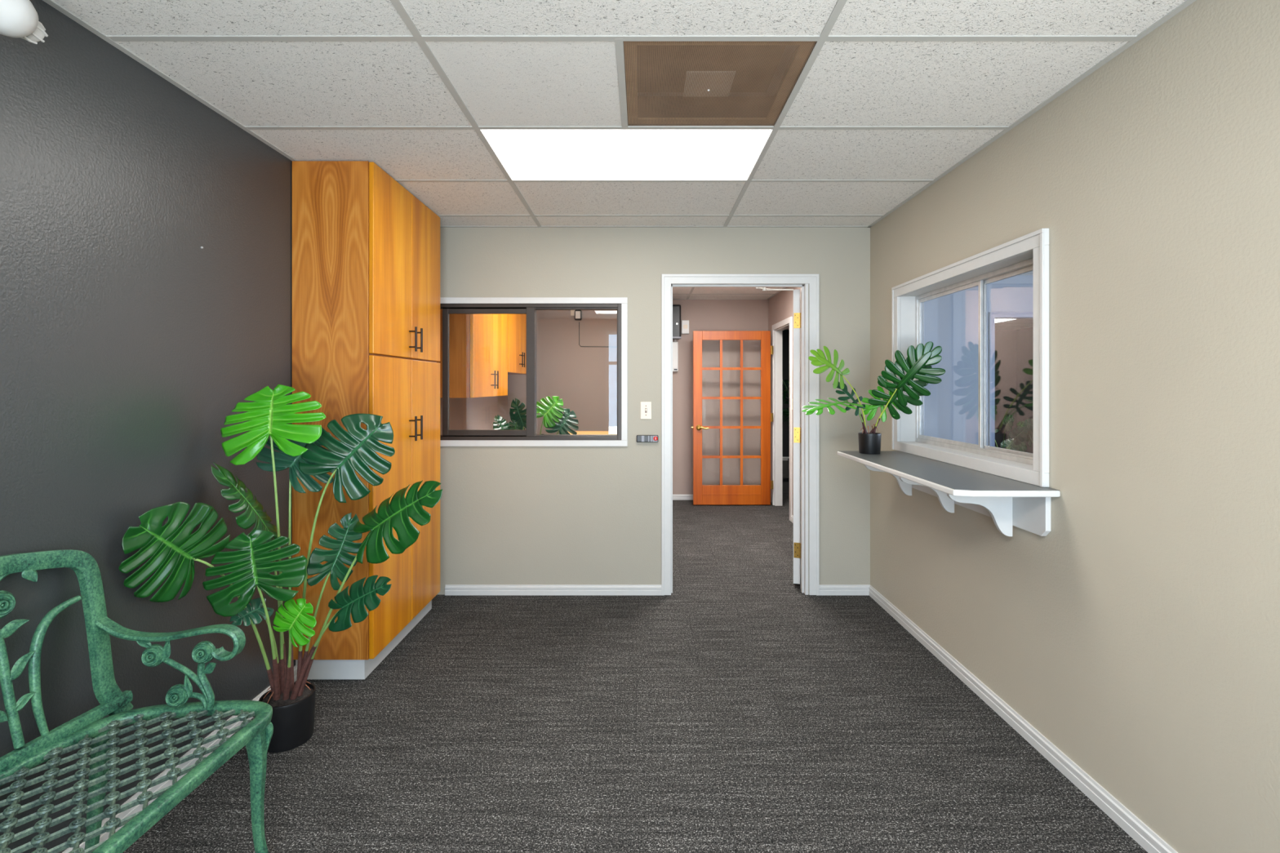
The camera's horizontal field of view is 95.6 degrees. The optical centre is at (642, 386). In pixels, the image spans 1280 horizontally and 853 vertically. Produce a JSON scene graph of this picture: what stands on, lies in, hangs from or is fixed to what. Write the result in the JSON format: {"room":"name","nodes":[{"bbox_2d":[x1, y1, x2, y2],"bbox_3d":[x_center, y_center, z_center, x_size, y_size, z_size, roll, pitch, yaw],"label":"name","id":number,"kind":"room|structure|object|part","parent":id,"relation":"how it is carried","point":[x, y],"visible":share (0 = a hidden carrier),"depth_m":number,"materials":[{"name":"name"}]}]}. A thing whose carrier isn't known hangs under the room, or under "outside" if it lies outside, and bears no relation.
{"room":"office waiting room","nodes":[
{"label":"office waiting room","id":0,"kind":"room"},
{"bbox_2d":[0,0,507,852],"bbox_3d":[-1.692,0.149,2.725,0.120,2.460,8.650,0,0,0],"label":"wall","id":1,"kind":"structure","parent":0,"point":[128,344],"depth_m":1.82,"materials":[{"name":"grey paint"}]},
{"bbox_2d":[0,0,48,44],"bbox_3d":[-1.556,-0.911,1.403,0.150,0.119,0.186,0,0,0],"label":"emergency light","id":2,"kind":"object","parent":1,"relation":"attached to","point":[18,18],"visible":1,"depth_m":1.40,"materials":[{"name":"white plastic"}]},
{"bbox_2d":[62,665,297,852],"bbox_3d":[-1.625,1.346,0.693,0.013,0.066,4.085,0,0,0],"label":"baseboard","id":3,"kind":"structure","parent":1,"relation":"attached to","point":[104,837],"depth_m":1.98,"materials":[{"name":"white paint"}]},
{"bbox_2d":[436,309,507,397],"bbox_3d":[-1.420,-0.472,4.845,0.420,1.117,1.110,0,0,0],"label":"upper cabinet","id":4,"kind":"object","parent":1,"relation":"attached to","point":[478,343],"visible":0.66,"depth_m":4.38,"materials":[{"name":"brown wood"}]},
{"bbox_3d":[-1.261,-0.472,4.568,0.022,1.114,0.552,0,0,0],"label":"door","id":5,"kind":"part","parent":4,"relation":"part of","materials":[{"name":"brown wood"}]},
{"bbox_3d":[-1.230,-0.054,4.798,0.040,0.150,0.012,0,0,0],"label":"handle","id":6,"kind":"part","parent":4,"relation":"part of","materials":[{"name":"brown metal"}]},
{"bbox_3d":[-1.230,-0.054,4.891,0.040,0.150,0.012,0,0,0],"label":"handle","id":7,"kind":"part","parent":4,"relation":"part of","materials":[{"name":"brown metal"}]},
{"bbox_3d":[-1.261,-0.472,5.122,0.022,1.114,0.552,0,0,0],"label":"door","id":8,"kind":"part","parent":4,"relation":"part of","materials":[{"name":"brown wood"}]},
{"bbox_2d":[507,314,526,374],"bbox_3d":[-1.420,-0.581,5.955,0.420,0.900,1.090,0,0,0],"label":"upper cabinet","id":9,"kind":"object","parent":1,"relation":"attached to","point":[517,323],"visible":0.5,"depth_m":5.80,"materials":[{"name":"brown wood"}]},
{"bbox_3d":[-1.261,-0.581,5.683,0.022,0.897,0.542,0,0,0],"label":"door","id":10,"kind":"part","parent":9,"relation":"part of","materials":[{"name":"brown wood"}]},
{"bbox_3d":[-1.261,-0.581,6.227,0.022,0.897,0.542,0,0,0],"label":"door","id":11,"kind":"part","parent":9,"relation":"part of","materials":[{"name":"brown wood"}]},
{"bbox_2d":[258,682,315,752],"bbox_3d":[-1.385,1.292,2.270,0.192,0.175,0.192,0,0,0],"label":"pot","id":12,"kind":"object","parent":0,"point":[292,720],"depth_m":2.21,"materials":[{"name":"black plastic"}]},
{"bbox_2d":[53,0,1186,329],"bbox_3d":[2.500,-1.067,4.801,9.400,0.027,13.401,0,0,0],"label":"ceiling","id":13,"kind":"structure","parent":0,"point":[255,83],"depth_m":2.00,"materials":[{"name":"tile"}]},
{"bbox_2d":[425,40,622,126],"bbox_3d":[-0.372,-1.067,2.062,0.605,0.027,0.609,0,0,0],"label":"ceiling panel","id":14,"kind":"object","parent":13,"relation":"attached to","point":[500,83],"visible":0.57,"depth_m":2.00,"materials":[{"name":"tile"}]},
{"bbox_2d":[42,0,1195,329],"bbox_3d":[2.664,-1.054,4.725,8.592,0.008,12.150,0,0,0],"label":"grid","id":15,"kind":"object","parent":13,"relation":"attached to","point":[824,36],"visible":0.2,"depth_m":2.02,"materials":[{"name":"metal"}]},
{"bbox_2d":[481,129,771,178],"bbox_3d":[-0.065,-1.072,2.671,1.211,0.028,0.599,0,0,0],"label":"recessed light","id":16,"kind":"object","parent":13,"relation":"in","point":[523,153],"visible":0.76,"depth_m":2.63,"materials":[{"name":"white plastic"}]},
{"bbox_2d":[622,40,816,125],"bbox_3d":[0.238,-1.114,2.062,0.592,0.124,0.585,0,0,0],"label":"ceiling vent","id":17,"kind":"object","parent":13,"relation":"in","point":[706,73],"visible":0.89,"depth_m":2.04,"materials":[{"name":"metal"}]},
{"bbox_3d":[0.237,-1.076,2.069,0.170,0.006,0.170,0,0,0],"label":"diffuser plate","id":18,"kind":"part","parent":17,"relation":"part of","materials":[{"name":"brown metal"}]},
{"bbox_2d":[995,319,1011,322],"bbox_3d":[5.260,-1.072,9.370,1.210,0.028,0.599,0,0,0],"label":"recessed light","id":19,"kind":"object","parent":13,"relation":"in","point":[996,320],"visible":0.18,"depth_m":9.33,"materials":[{"name":"white plastic"}]},
{"bbox_2d":[122,460,1147,852],"bbox_3d":[2.500,1.429,4.800,9.400,0.100,12.800,0,0,0],"label":"floor","id":20,"kind":"structure","parent":0,"point":[736,709],"depth_m":2.26,"materials":[{"name":"carpet"}]},
{"bbox_2d":[0,550,273,852],"bbox_3d":[-1.340,0.892,1.060,0.574,0.982,1.334,0,0,0],"label":"garden bench","id":21,"kind":"object","parent":20,"relation":"on","point":[86,730],"visible":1,"depth_m":1.51,"materials":[{"name":"green metal"}]},
{"bbox_3d":[-1.550,0.916,1.060,0.085,0.030,1.320,0,0,0],"label":"backrest rail","id":22,"kind":"part","parent":21,"relation":"part of","materials":[{"name":"green metal"}]},
{"bbox_3d":[-1.567,0.688,1.060,0.114,0.573,1.334,0,0,0],"label":"backrest frame","id":23,"kind":"part","parent":21,"relation":"part of","materials":[{"name":"green metal"}]},
{"bbox_3d":[-1.520,1.165,1.607,0.113,0.435,0.046,0,0,9],"label":"leg","id":24,"kind":"part","parent":21,"relation":"part of","materials":[{"name":"green metal"}]},
{"bbox_3d":[-1.313,0.944,1.060,0.521,0.031,1.322,0,0,0],"label":"seat frame","id":25,"kind":"part","parent":21,"relation":"part of","materials":[{"name":"green metal"}]},
{"bbox_3d":[-1.355,0.725,1.668,0.411,0.116,0.040,0,0,0],"label":"armrest","id":26,"kind":"part","parent":21,"relation":"part of","materials":[{"name":"green metal"}]},
{"bbox_3d":[-1.094,1.162,1.640,0.080,0.441,0.048,0,0,0],"label":"leg","id":27,"kind":"part","parent":21,"relation":"part of","materials":[{"name":"green metal"}]},
{"bbox_2d":[118,384,442,752],"bbox_3d":[-1.262,0.686,2.196,0.946,1.387,0.532,0,0,-21],"label":"monstera","id":28,"kind":"object","parent":20,"relation":"on","point":[172,548],"visible":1,"depth_m":2.14,"materials":[{"name":"plant"}]},
{"bbox_3d":[-1.469,0.901,2.117,0.035,0.630,0.308,0,0,22],"label":"stem","id":29,"kind":"part","parent":28,"relation":"part of","materials":[{"name":"green plant"}]},
{"bbox_3d":[-1.368,0.952,2.139,0.027,0.530,0.241,0,0,-18],"label":"stem","id":30,"kind":"part","parent":28,"relation":"part of","materials":[{"name":"green plant"}]},
{"bbox_3d":[-1.406,1.018,2.210,0.032,0.396,0.140,0,0,-9],"label":"stem","id":31,"kind":"part","parent":28,"relation":"part of","materials":[{"name":"green plant"}]},
{"bbox_3d":[-1.389,0.695,2.219,0.023,1.040,0.161,0,0,-20],"label":"stem","id":32,"kind":"part","parent":28,"relation":"part of","materials":[{"name":"green plant"}]},
{"bbox_3d":[-1.437,0.893,2.285,0.072,0.643,0.017,0,0,-17],"label":"stem","id":33,"kind":"part","parent":28,"relation":"part of","materials":[{"name":"green plant"}]},
{"bbox_3d":[-1.320,1.044,2.167,0.015,0.347,0.211,0,0,-36],"label":"stem","id":34,"kind":"part","parent":28,"relation":"part of","materials":[{"name":"green plant"}]},
{"bbox_3d":[-1.399,0.768,2.310,0.016,0.891,0.036,0,0,-41],"label":"stem","id":35,"kind":"part","parent":28,"relation":"part of","materials":[{"name":"green plant"}]},
{"bbox_3d":[-1.283,0.960,2.266,0.176,0.511,0.016,0,0,19],"label":"stem","id":36,"kind":"part","parent":28,"relation":"part of","materials":[{"name":"green plant"}]},
{"bbox_3d":[-1.260,0.763,2.256,0.197,0.904,0.078,0,0,0],"label":"stem","id":37,"kind":"part","parent":28,"relation":"part of","materials":[{"name":"green plant"}]},
{"bbox_3d":[-1.225,1.013,2.187,0.297,0.408,0.012,0,0,26],"label":"stem","id":38,"kind":"part","parent":28,"relation":"part of","materials":[{"name":"green plant"}]},
{"bbox_3d":[-1.174,0.875,2.220,0.353,0.684,0.120,0,0,0],"label":"stem","id":39,"kind":"part","parent":28,"relation":"part of","materials":[{"name":"green plant"}]},
{"bbox_2d":[292,160,439,679],"bbox_3d":[-1.419,0.166,3.150,0.421,2.427,0.900,0,0,0],"label":"storage cabinet","id":40,"kind":"object","parent":20,"relation":"on","point":[366,251],"visible":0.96,"depth_m":2.70,"materials":[{"name":"brown wood"}]},
{"bbox_3d":[-1.261,-0.599,2.927,0.022,0.892,0.450,0,0,0],"label":"door","id":41,"kind":"part","parent":40,"relation":"part of","materials":[{"name":"brown wood"}]},
{"bbox_3d":[-1.261,0.564,2.927,0.022,1.415,0.450,0,0,0],"label":"door","id":42,"kind":"part","parent":40,"relation":"part of","materials":[{"name":"brown wood"}]},
{"bbox_3d":[-1.229,-0.253,3.117,0.042,0.132,0.011,0,0,0],"label":"handle","id":43,"kind":"part","parent":40,"relation":"part of","materials":[{"name":"brown metal"}]},
{"bbox_3d":[-1.229,0.227,3.117,0.042,0.132,0.011,0,0,0],"label":"handle","id":44,"kind":"part","parent":40,"relation":"part of","materials":[{"name":"brown metal"}]},
{"bbox_3d":[-1.229,-0.253,3.197,0.042,0.132,0.011,0,0,0],"label":"handle","id":45,"kind":"part","parent":40,"relation":"part of","materials":[{"name":"brown metal"}]},
{"bbox_3d":[-1.229,0.227,3.197,0.042,0.132,0.011,0,0,0],"label":"handle","id":46,"kind":"part","parent":40,"relation":"part of","materials":[{"name":"brown metal"}]},
{"bbox_3d":[-1.261,-0.599,3.377,0.022,0.892,0.441,0,0,0],"label":"door","id":47,"kind":"part","parent":40,"relation":"part of","materials":[{"name":"brown wood"}]},
{"bbox_3d":[-1.261,0.564,3.377,0.022,1.415,0.441,0,0,0],"label":"door","id":48,"kind":"part","parent":40,"relation":"part of","materials":[{"name":"brown wood"}]},
{"bbox_2d":[493,395,578,434],"bbox_3d":[-0.898,0.731,4.865,0.694,1.296,0.291,0,0,7],"label":"monstera","id":49,"kind":"object","parent":20,"relation":"on","point":[553,419],"visible":0.58,"depth_m":4.91,"materials":[{"name":"plant"}]},
{"bbox_2d":[567,431,617,434],"bbox_3d":[-0.420,0.915,5.550,0.680,0.927,0.600,0,0,0],"label":"table","id":50,"kind":"object","parent":20,"relation":"on","point":[577,432],"visible":0.03,"depth_m":5.71,"materials":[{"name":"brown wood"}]},
{"bbox_2d":[782,379,789,471],"bbox_3d":[2.306,0.633,8.610,0.932,1.492,0.976,0,0,0],"label":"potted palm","id":51,"kind":"object","parent":20,"relation":"on","point":[786,411],"visible":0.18,"depth_m":8.59,"materials":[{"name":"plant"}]},
{"bbox_2d":[995,414,1028,452],"bbox_3d":[5.887,0.915,9.549,0.822,0.928,0.797,0,0,33],"label":"monstera","id":52,"kind":"object","parent":20,"relation":"on","point":[1018,440],"visible":0.55,"depth_m":9.34,"materials":[{"name":"plant"}]},
{"bbox_2d":[1017,418,1032,448],"bbox_3d":[6.410,0.947,9.141,0.817,0.865,0.775,0,0,18],"label":"monstera","id":53,"kind":"object","parent":20,"relation":"on","point":[1028,424],"visible":0.28,"depth_m":9.25,"materials":[{"name":"plant"}]},
{"bbox_2d":[507,299,768,494],"bbox_3d":[-0.070,0.149,7.100,3.460,2.460,0.100,0,0,0],"label":"wall","id":54,"kind":"structure","parent":0,"point":[584,378],"depth_m":7.05,"materials":[{"name":"beige paint"}]},
{"bbox_2d":[570,310,574,315],"bbox_3d":[-0.815,-0.932,7.047,0.105,0.150,0.006,0,0,0],"label":"wall outlet","id":55,"kind":"object","parent":54,"relation":"attached to","point":[572,312],"visible":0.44,"depth_m":7.04,"materials":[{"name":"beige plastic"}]},
{"bbox_2d":[574,310,606,346],"bbox_3d":[-0.524,-0.713,7.012,0.587,0.483,0.064,0,0,0],"label":"power adapter","id":56,"kind":"object","parent":54,"relation":"attached to","point":[578,313],"visible":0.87,"depth_m":6.99,"materials":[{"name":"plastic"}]},
{"bbox_3d":[-0.498,-0.625,7.040,0.535,0.308,0.007,0,0,0],"label":"cord","id":57,"kind":"part","parent":56,"relation":"part of","materials":[{"name":"black plastic"}]},
{"bbox_2d":[672,339,678,371],"bbox_3d":[0.332,-0.372,7.016,0.202,0.387,0.067,0,0,0],"label":"electrical box","id":58,"kind":"object","parent":54,"relation":"attached to","point":[675,344],"visible":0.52,"depth_m":6.98,"materials":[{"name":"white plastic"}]},
{"bbox_3d":[0.332,-0.372,6.988,0.182,0.307,0.008,0,0,0],"label":"lid","id":59,"kind":"part","parent":58,"relation":"part of","materials":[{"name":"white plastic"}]},
{"bbox_2d":[672,304,681,339],"bbox_3d":[0.314,-0.770,6.968,0.301,0.403,0.163,0,0,0],"label":"dispenser","id":60,"kind":"object","parent":54,"relation":"attached to","point":[676,308],"visible":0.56,"depth_m":6.89,"materials":[{"name":"black plastic"}]},
{"bbox_2d":[672,494,693,500],"bbox_3d":[0.840,1.346,7.043,1.380,0.066,0.013,0,0,0],"label":"baseboard","id":61,"kind":"structure","parent":54,"relation":"attached to","point":[675,497],"depth_m":7.04,"materials":[{"name":"white paint"}]},
{"bbox_2d":[681,320,688,333],"bbox_3d":[0.522,-0.717,7.029,0.092,0.165,0.041,0,0,0],"label":"door chime","id":62,"kind":"object","parent":54,"relation":"attached to","point":[685,323],"visible":1,"depth_m":7.01,"materials":[{"name":"white plastic"}]},
{"bbox_2d":[436,227,870,595],"bbox_3d":[-0.062,0.149,3.895,3.140,2.460,0.110,0,0,0],"label":"wall","id":63,"kind":"structure","parent":0,"point":[509,515],"depth_m":3.84,"materials":[{"name":"beige paint"}]},
{"bbox_2d":[440,297,627,446],"bbox_3d":[-0.803,-0.095,3.871,1.413,0.983,0.088,0,0,0],"label":"window","id":64,"kind":"structure","parent":63,"relation":"in","point":[528,306],"depth_m":3.84,"materials":[{"name":"white paint"}]},
{"bbox_3d":[-1.018,-0.095,3.856,0.614,0.855,0.036,0,0,0],"label":"sash","id":65,"kind":"part","parent":64,"relation":"part of","materials":[{"name":"clear glass"}]},
{"bbox_3d":[-0.440,-0.095,3.893,0.566,0.863,0.026,0,0,0],"label":"sash","id":66,"kind":"part","parent":64,"relation":"part of","materials":[{"name":"clear glass"}]},
{"bbox_2d":[444,584,661,595],"bbox_3d":[-0.585,1.346,3.833,1.430,0.066,0.013,0,0,0],"label":"baseboard","id":67,"kind":"structure","parent":63,"relation":"attached to","point":[450,589],"depth_m":3.83,"materials":[{"name":"white paint"}]},
{"bbox_2d":[640,401,651,419],"bbox_3d":[0.025,0.160,3.831,0.072,0.115,0.016,0,0,0],"label":"light switch","id":68,"kind":"object","parent":63,"relation":"attached to","point":[646,406],"visible":1,"depth_m":3.83,"materials":[{"name":"beige plastic"}]},
{"bbox_2d":[636,435,657,442],"bbox_3d":[0.034,0.345,3.825,0.144,0.046,0.030,0,0,0],"label":"remote","id":69,"kind":"object","parent":63,"relation":"attached to","point":[640,438],"visible":1,"depth_m":3.82,"materials":[{"name":"black plastic"}]},
{"bbox_2d":[661,274,818,595],"bbox_3d":[0.647,0.320,3.889,1.038,2.119,0.130,0,0,0],"label":"door frame","id":70,"kind":"structure","parent":63,"relation":"attached to","point":[667,280],"depth_m":3.83,"materials":[{"name":"white paint"}]},
{"bbox_2d":[755,287,800,584],"bbox_3d":[1.115,0.327,4.324,0.289,2.044,0.937,0,0,27],"label":"door","id":71,"kind":"structure","parent":63,"relation":"in","point":[797,295],"depth_m":3.96,"materials":[{"name":"white paint"}]},
{"bbox_3d":[0.906,-0.681,4.056,0.301,0.027,0.095,0,0,-19],"label":"closer arm","id":72,"kind":"part","parent":71,"relation":"part of","materials":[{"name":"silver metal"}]},
{"bbox_2d":[818,584,870,595],"bbox_3d":[1.337,1.346,3.833,0.342,0.066,0.013,0,0,0],"label":"baseboard","id":73,"kind":"structure","parent":63,"relation":"attached to","point":[824,589],"depth_m":3.83,"materials":[{"name":"white paint"}]},
{"bbox_2d":[782,329,1016,457],"bbox_3d":[4.360,0.149,10.850,5.400,2.460,0.100,0,0,0],"label":"wall","id":74,"kind":"structure","parent":0,"point":[1005,340],"depth_m":10.80,"materials":[{"name":"brown paint"}]},
{"bbox_2d":[924,275,1032,445],"bbox_3d":[4.357,0.149,5.490,5.485,2.460,0.220,0,0,0],"label":"wall","id":75,"kind":"structure","parent":0,"point":[950,321],"depth_m":5.50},
{"bbox_2d":[989,311,1032,446],"bbox_3d":[3.757,0.339,5.492,0.945,2.080,0.016,0,0,0],"label":"trim","id":76,"kind":"structure","parent":75,"relation":"attached to","point":[993,315],"depth_m":5.49,"materials":[{"name":"paint"}]},
{"bbox_2d":[768,0,1279,852],"bbox_3d":[1.571,0.149,2.725,0.125,2.460,8.650,0,0,0],"label":"wall","id":77,"kind":"structure","parent":0,"point":[1139,636],"depth_m":1.75,"materials":[{"name":"beige paint"}]},
{"bbox_2d":[691,330,773,504],"bbox_3d":[1.040,0.364,6.680,0.940,2.006,0.100,0,0,0],"label":"door","id":78,"kind":"structure","parent":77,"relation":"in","point":[721,494],"depth_m":6.69,"materials":[{"name":"orange wood"}]},
{"bbox_3d":[0.661,0.476,6.665,0.206,0.065,0.062,0,0,17],"label":"handle","id":79,"kind":"part","parent":78,"relation":"part of","materials":[{"name":"gold metal"}]},
{"bbox_2d":[772,316,791,521],"bbox_3d":[1.565,0.334,6.350,0.103,2.090,0.860,0,0,0],"label":"door frame","id":80,"kind":"structure","parent":77,"relation":"attached to","point":[777,335],"depth_m":6.69,"materials":[{"name":"white paint"}]},
{"bbox_2d":[837,450,1060,536],"bbox_3d":[1.319,0.490,2.732,0.375,0.228,1.285,0,0,0],"label":"wall shelf","id":81,"kind":"object","parent":77,"relation":"attached to","point":[1009,502],"visible":1,"depth_m":2.33,"materials":[{"name":"white paint"}]},
{"bbox_2d":[857,432,881,454],"bbox_3d":[1.276,0.320,3.257,0.122,0.112,0.122,0,0,0],"label":"pot","id":82,"kind":"object","parent":81,"relation":"on","point":[868,442],"depth_m":3.21,"materials":[{"name":"black ceramic"}]},
{"bbox_2d":[801,341,945,454],"bbox_3d":[1.211,0.071,3.155,0.734,0.609,0.325,0,0,0],"label":"potted plant","id":83,"kind":"object","parent":81,"relation":"on","point":[917,364],"visible":1,"depth_m":3.14,"materials":[{"name":"plant"}]},
{"bbox_3d":[1.169,0.105,3.208,0.172,0.339,0.101,0,0,0],"label":"stem","id":84,"kind":"part","parent":83,"relation":"part of","materials":[{"name":"green plant"}]},
{"bbox_3d":[1.337,0.140,3.205,0.011,0.270,0.160,0,0,-33],"label":"stem","id":85,"kind":"part","parent":83,"relation":"part of","materials":[{"name":"green plant"}]},
{"bbox_3d":[1.323,0.376,2.732,0.368,0.001,1.273,0,0,0],"label":"shelf","id":86,"kind":"part","parent":81,"relation":"part of","materials":[{"name":"grey laminate"}]},
{"bbox_2d":[891,227,1048,487],"bbox_3d":[1.559,-0.105,2.800,0.154,0.961,1.300,0,0,0],"label":"window","id":87,"kind":"structure","parent":77,"relation":"in","point":[1028,252],"depth_m":2.67,"materials":[{"name":"white paint"}]},
{"bbox_3d":[1.607,-0.101,3.055,0.014,0.802,0.621,0,0,0],"label":"sash","id":88,"kind":"part","parent":87,"relation":"part of","materials":[{"name":"glass"}]},
{"bbox_3d":[1.614,-0.101,2.800,0.040,0.846,1.176,0,0,0],"label":"frame","id":89,"kind":"part","parent":87,"relation":"part of","materials":[{"name":"wood"}]},
{"bbox_3d":[1.624,-0.101,2.499,0.012,0.802,0.531,0,0,0],"label":"sash","id":90,"kind":"part","parent":87,"relation":"part of","materials":[{"name":"glass"}]},
{"bbox_2d":[869,585,1177,852],"bbox_3d":[1.502,1.346,1.238,0.013,0.066,5.177,0,0,0],"label":"baseboard","id":91,"kind":"structure","parent":77,"relation":"attached to","point":[1126,820],"depth_m":2.17,"materials":[{"name":"white paint"}]},
{"bbox_2d":[1016,327,1032,453],"bbox_3d":[7.010,0.149,8.200,0.100,2.460,5.200,0,0,0],"label":"wall","id":92,"kind":"structure","parent":0,"point":[1024,336],"depth_m":10.56,"materials":[{"name":"brown paint"}]}
]}

